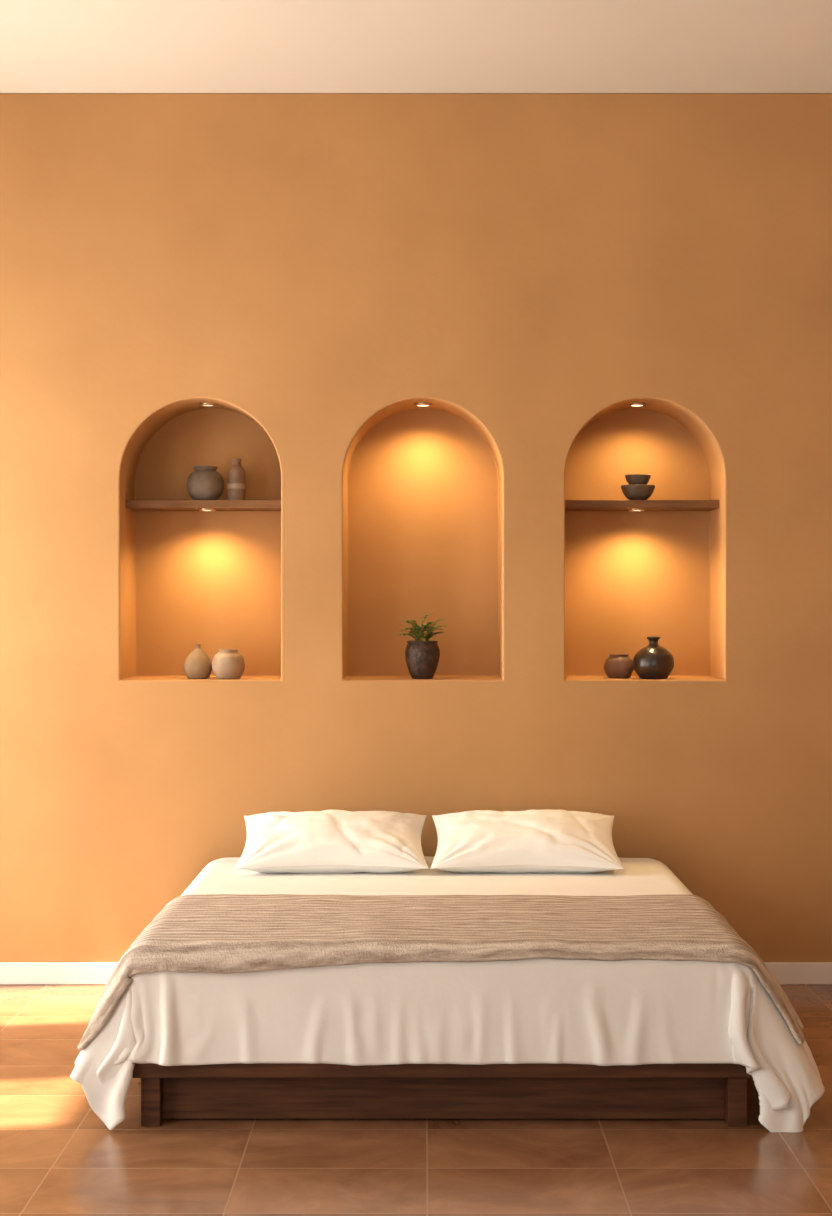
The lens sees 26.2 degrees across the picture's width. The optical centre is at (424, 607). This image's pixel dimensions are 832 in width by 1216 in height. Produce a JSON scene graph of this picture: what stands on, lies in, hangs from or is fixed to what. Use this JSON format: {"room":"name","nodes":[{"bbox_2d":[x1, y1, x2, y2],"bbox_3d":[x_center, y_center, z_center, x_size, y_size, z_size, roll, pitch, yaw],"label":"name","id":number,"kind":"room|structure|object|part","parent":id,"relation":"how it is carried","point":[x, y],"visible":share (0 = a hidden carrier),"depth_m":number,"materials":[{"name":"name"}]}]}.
{"room":"bedroom","nodes":[
{"label":"bedroom","id":0,"kind":"room"},
{"bbox_2d":[0,93,831,961],"bbox_3d":[0.000,-0.296,7.950,6.200,3.792,0.700,0,0,0],"label":"wall","id":1,"kind":"structure","parent":0,"point":[314,269],"depth_m":7.60,"materials":[{"name":"paint"}]},
{"bbox_2d":[184,644,211,678],"bbox_3d":[-0.984,0.231,7.740,0.122,0.151,0.122,0,0,0],"label":"bud vase","id":2,"kind":"object","parent":1,"relation":"on","point":[197,665],"visible":1,"depth_m":7.70,"materials":[{"name":"beige ceramic"}]},
{"bbox_2d":[126,500,280,510],"bbox_3d":[-0.955,-0.451,7.865,0.685,0.036,0.250,0,0,0],"label":"niche shelf","id":3,"kind":"object","parent":1,"relation":"attached to","point":[135,505],"visible":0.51,"depth_m":7.74,"materials":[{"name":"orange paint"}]},
{"bbox_2d":[187,466,223,499],"bbox_3d":[-0.961,-0.544,7.820,0.163,0.151,0.163,0,0,0],"label":"pot","id":4,"kind":"object","parent":3,"relation":"on","point":[205,483],"visible":0.97,"depth_m":7.76,"materials":[{"name":"brown ceramic"}]},
{"bbox_2d":[199,509,215,510],"bbox_3d":[-0.953,-0.430,7.810,0.074,0.010,0.074,0,0,0],"label":"recessed light","id":5,"kind":"object","parent":3,"relation":"attached to","point":[199,509],"visible":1,"depth_m":7.78,"materials":[{"name":"beige"}]},
{"bbox_2d":[227,458,245,499],"bbox_3d":[-0.826,-0.562,7.830,0.083,0.186,0.083,0,0,0],"label":"bottle","id":6,"kind":"object","parent":3,"relation":"on","point":[236,475],"visible":0.94,"depth_m":7.80,"materials":[{"name":"ceramic"}]},
{"bbox_2d":[199,403,216,406],"bbox_3d":[-0.948,-0.888,7.800,0.074,0.010,0.074,0,0,0],"label":"recessed light","id":7,"kind":"object","parent":1,"relation":"in","point":[200,404],"visible":1,"depth_m":7.79,"materials":[{"name":"beige"}]},
{"bbox_2d":[212,649,244,678],"bbox_3d":[-0.851,0.243,7.730,0.144,0.127,0.143,0,0,0],"label":"clay jar","id":8,"kind":"object","parent":1,"relation":"on","point":[228,663],"visible":1,"depth_m":7.68,"materials":[{"name":"beige ceramic"}]},
{"bbox_2d":[0,962,831,984],"bbox_3d":[0.000,1.554,7.592,5.800,0.093,0.016,0,0,0],"label":"baseboard","id":9,"kind":"structure","parent":1,"relation":"attached to","point":[11,973],"depth_m":7.58,"materials":[{"name":"white paint"}]},
{"bbox_2d":[398,614,446,678],"bbox_3d":[-0.003,0.166,7.731,0.198,0.282,0.158,0,0,24],"label":"potted plant","id":10,"kind":"object","parent":1,"relation":"on","point":[422,657],"visible":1,"depth_m":7.68,"materials":[{"name":"green plant"}]},
{"bbox_2d":[415,403,430,406],"bbox_3d":[-0.009,-0.888,7.800,0.074,0.010,0.074,0,0,0],"label":"recessed light","id":11,"kind":"object","parent":1,"relation":"in","point":[416,404],"visible":1,"depth_m":7.78,"materials":[{"name":"beige"}]},
{"bbox_2d":[604,654,633,677],"bbox_3d":[0.848,0.254,7.810,0.133,0.105,0.132,0,0,-2],"label":"clay jar","id":12,"kind":"object","parent":1,"relation":"on","point":[616,665],"visible":0.99,"depth_m":7.76,"materials":[{"name":"brown ceramic"}]},
{"bbox_2d":[628,403,645,406],"bbox_3d":[0.926,-0.888,7.800,0.074,0.010,0.074,0,0,0],"label":"recessed light","id":13,"kind":"object","parent":1,"relation":"in","point":[630,404],"visible":1,"depth_m":7.79,"materials":[{"name":"beige"}]},
{"bbox_2d":[565,500,718,510],"bbox_3d":[0.936,-0.451,7.865,0.681,0.036,0.250,0,0,0],"label":"niche shelf","id":14,"kind":"object","parent":1,"relation":"attached to","point":[570,505],"visible":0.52,"depth_m":7.74,"materials":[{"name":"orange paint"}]},
{"bbox_2d":[628,509,644,510],"bbox_3d":[0.926,-0.430,7.810,0.074,0.010,0.074,0,0,0],"label":"recessed light","id":15,"kind":"object","parent":14,"relation":"attached to","point":[628,509],"visible":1,"depth_m":7.78,"materials":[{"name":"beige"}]},
{"bbox_2d":[621,474,654,499],"bbox_3d":[0.932,-0.525,7.820,0.149,0.114,0.148,0,0,0],"label":"stacked bowls","id":16,"kind":"object","parent":14,"relation":"on","point":[637,489],"visible":0.96,"depth_m":7.77,"materials":[{"name":"brown ceramic"}]},
{"bbox_2d":[633,637,673,678],"bbox_3d":[0.989,0.215,7.730,0.178,0.182,0.178,0,0,0],"label":"vase","id":17,"kind":"object","parent":1,"relation":"on","point":[653,661],"visible":1,"depth_m":7.67,"materials":[{"name":"brown ceramic"}]},
{"bbox_2d":[0,985,831,1215],"bbox_3d":[0.000,1.660,3.250,6.200,0.120,10.100,0,0,0],"label":"floor","id":18,"kind":"structure","parent":0,"point":[58,1157],"depth_m":5.17,"materials":[{"name":"tile"}]},
{"bbox_2d":[120,1062,749,1125],"bbox_3d":[0.045,1.343,6.495,2.006,0.515,2.010,0,0,0],"label":"platform bed","id":19,"kind":"object","parent":18,"relation":"on","point":[237,1090],"visible":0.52,"depth_m":5.57,"materials":[{"name":"brown wood"}]},
{"bbox_3d":[-0.847,1.523,5.540,0.060,0.154,0.060,0,0,0],"label":"leg","id":20,"kind":"part","parent":19,"relation":"part of","materials":[{"name":"brown wood"}]},
{"bbox_3d":[0.059,1.519,5.577,1.752,0.146,0.025,0,0,0],"label":"rail","id":21,"kind":"part","parent":19,"relation":"part of","materials":[{"name":"brown wood"}]},
{"bbox_2d":[73,856,824,1131],"bbox_3d":[0.068,1.345,6.466,2.351,0.610,2.092,0,0,0],"label":"sheet","id":22,"kind":"object","parent":19,"relation":"on","point":[539,1010],"visible":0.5,"depth_m":5.49,"materials":[{"name":"fabric"}]},
{"bbox_2d":[235,810,427,873],"bbox_3d":[-0.370,0.945,7.230,0.760,0.233,0.434,0,0,-1],"label":"pillow","id":23,"kind":"object","parent":22,"relation":"on","point":[326,841],"visible":1,"depth_m":7.08,"materials":[{"name":"white fabric"}]},
{"bbox_2d":[79,894,804,1050],"bbox_3d":[0.055,1.196,5.968,2.277,0.339,0.983,0,0,0],"label":"throw blanket","id":24,"kind":"object","parent":22,"relation":"on","point":[209,933],"visible":0.98,"depth_m":5.67,"materials":[{"name":"beige fabric"}]},
{"bbox_2d":[430,809,623,873],"bbox_3d":[0.405,0.944,7.230,0.760,0.238,0.434,0,0,1],"label":"pillow","id":25,"kind":"object","parent":22,"relation":"on","point":[547,840],"visible":1,"depth_m":7.09,"materials":[{"name":"white fabric"}]},
{"bbox_3d":[0.965,1.523,5.540,0.060,0.154,0.060,0,0,0],"label":"leg","id":26,"kind":"part","parent":19,"relation":"part of","materials":[{"name":"brown wood"}]},
{"bbox_2d":[0,0,831,92],"bbox_3d":[0.000,-2.267,3.250,6.200,0.150,10.100,0,0,0],"label":"ceiling","id":27,"kind":"structure","parent":0,"point":[47,46],"depth_m":6.96,"materials":[{"name":"paint"}]}
]}

